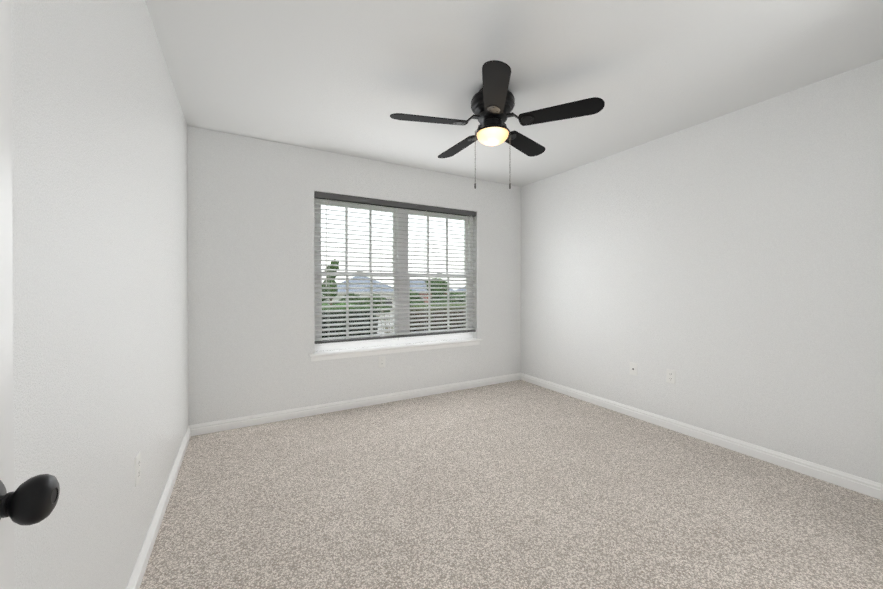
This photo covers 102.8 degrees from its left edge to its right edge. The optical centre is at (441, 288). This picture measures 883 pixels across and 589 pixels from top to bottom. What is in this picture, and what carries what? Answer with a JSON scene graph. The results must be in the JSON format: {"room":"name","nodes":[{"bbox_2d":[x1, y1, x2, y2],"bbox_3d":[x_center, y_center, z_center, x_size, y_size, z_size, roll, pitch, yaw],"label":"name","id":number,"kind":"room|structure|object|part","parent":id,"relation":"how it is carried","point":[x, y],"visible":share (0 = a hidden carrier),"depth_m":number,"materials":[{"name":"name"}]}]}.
{"room":"empty bedroom","nodes":[
{"label":"empty bedroom","id":0,"kind":"room"},
{"bbox_2d":[11,0,187,588],"bbox_3d":[-1.190,-0.047,1.192,0.160,2.440,3.862,0,0,-30],"label":"wall","id":1,"kind":"structure","parent":0,"point":[100,251],"depth_m":1.01,"materials":[{"name":"paint"}]},
{"bbox_2d":[135,451,140,486],"bbox_3d":[-1.218,0.723,1.415,0.007,0.114,0.070,0,0,-30],"label":"duplex electrical outlet","id":2,"kind":"object","parent":1,"relation":"attached to","point":[137,467],"visible":0.98,"depth_m":1.40,"materials":[{"name":"white plastic"}]},
{"bbox_2d":[126,426,190,588],"bbox_3d":[-1.113,1.130,1.242,0.016,0.085,3.542,0,0,-30],"label":"baseboard","id":3,"kind":"structure","parent":1,"relation":"attached to","point":[136,577],"depth_m":1.68,"materials":[{"name":"white paint"}]},
{"bbox_2d":[187,126,520,424],"bbox_3d":[-0.532,-0.060,3.694,3.453,2.440,0.160,0,0,-30],"label":"wall","id":4,"kind":"structure","parent":0,"point":[251,326],"depth_m":3.13,"materials":[{"name":"paint"}]},
{"bbox_2d":[188,373,520,435],"bbox_3d":[-0.489,1.117,3.623,3.453,0.085,0.016,0,0,-30],"label":"baseboard","id":5,"kind":"structure","parent":4,"relation":"attached to","point":[230,424],"depth_m":3.33,"materials":[{"name":"white paint"}]},
{"bbox_2d":[314,198,472,351],"bbox_3d":[-0.434,-0.154,3.795,1.825,1.495,0.080,0,0,-30],"label":"window","id":6,"kind":"structure","parent":4,"relation":"in","point":[369,343],"depth_m":3.75,"materials":[{"name":"white plastic"}]},
{"bbox_2d":[314,191,475,343],"bbox_3d":[-0.394,-0.194,3.725,1.809,1.412,0.071,0,0,-30],"label":"window blinds","id":7,"kind":"object","parent":6,"relation":"attached to","point":[380,203],"visible":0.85,"depth_m":3.64,"materials":[{"name":"grey plastic"}]},
{"bbox_2d":[309,338,482,361],"bbox_3d":[-0.386,0.630,3.714,1.925,0.071,0.124,0,0,-30],"label":"window sill","id":8,"kind":"structure","parent":4,"relation":"attached to","point":[354,352],"depth_m":3.60,"materials":[{"name":"white paint"}]},
{"bbox_2d":[139,380,882,588],"bbox_3d":[0.381,1.228,2.091,3.773,0.120,3.862,0,0,-30],"label":"floor","id":9,"kind":"structure","parent":0,"point":[519,484],"depth_m":1.87,"materials":[{"name":"carpet"}]},
{"bbox_2d":[145,0,882,186],"bbox_3d":[0.381,-1.332,2.077,3.773,0.120,3.862,0,0,-30],"label":"ceiling","id":10,"kind":"structure","parent":0,"point":[347,77],"depth_m":2.00,"materials":[{"name":"white paint"}]},
{"bbox_2d":[390,60,604,188],"bbox_3d":[0.304,-0.960,2.335,1.262,0.627,1.207,0,0,-30],"label":"ceiling fan","id":11,"kind":"object","parent":10,"relation":"hanging from","point":[492,102],"visible":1,"depth_m":2.18,"materials":[{"name":"black metal"}]},
{"bbox_3d":[0.332,-0.970,2.286,0.206,0.070,0.206,0,0,-30],"label":"lamp shade","id":12,"kind":"part","parent":11,"relation":"part of","materials":[{"name":"beige glass"}]},
{"bbox_2d":[521,59,882,483],"bbox_3d":[1.952,-0.057,2.976,0.160,2.440,3.862,0,0,-30],"label":"wall","id":13,"kind":"structure","parent":0,"point":[728,267],"depth_m":2.53,"materials":[{"name":"paint"}]},
{"bbox_2d":[630,362,636,375],"bbox_3d":[1.734,0.729,3.188,0.015,0.114,0.070,0,0,-30],"label":"outlet","id":14,"kind":"object","parent":13,"relation":"attached to","point":[633,368],"visible":1,"depth_m":3.19,"materials":[{"name":"white plastic"}]},
{"bbox_2d":[666,369,675,383],"bbox_3d":[1.895,0.728,2.912,0.007,0.114,0.070,0,0,-30],"label":"duplex electrical outlet","id":15,"kind":"object","parent":13,"relation":"attached to","point":[671,377],"visible":1,"depth_m":2.91,"materials":[{"name":"white plastic"}]},
{"bbox_2d":[521,373,882,499],"bbox_3d":[1.876,1.121,2.939,0.016,0.085,3.542,0,0,-30],"label":"baseboard","id":16,"kind":"structure","parent":13,"relation":"attached to","point":[846,480],"depth_m":2.52,"materials":[{"name":"white paint"}]},
{"bbox_3d":[1.295,-0.044,0.475,3.453,2.440,0.160,0,0,-30],"label":"wall","id":17,"kind":"structure","parent":0,"visible":0},
{"bbox_2d":[0,0,14,588],"bbox_3d":[-0.394,0.151,0.099,0.035,2.030,0.810,0,0,-28],"label":"door","id":18,"kind":"structure","parent":17,"relation":"in","point":[7,581],"depth_m":0.45,"materials":[{"name":"white paint"}]},
{"bbox_2d":[0,474,59,524],"bbox_3d":[-0.561,0.257,0.418,0.161,0.067,0.110,0,0,-28],"label":"door knob","id":19,"kind":"object","parent":18,"relation":"attached to","point":[32,500],"depth_m":0.41,"materials":[{"name":"black metal"}]},
{"label":"outside","id":20,"kind":"structure","parent":0,"visible":0},
{"bbox_2d":[316,259,465,351],"bbox_3d":[-18.614,0.486,62.428,150.000,6.227,119.840,0,0,-30],"label":"scenery","id":21,"kind":"structure","parent":20,"point":[350,299],"depth_m":28.18,"materials":[{"name":"green plant"}]}
]}

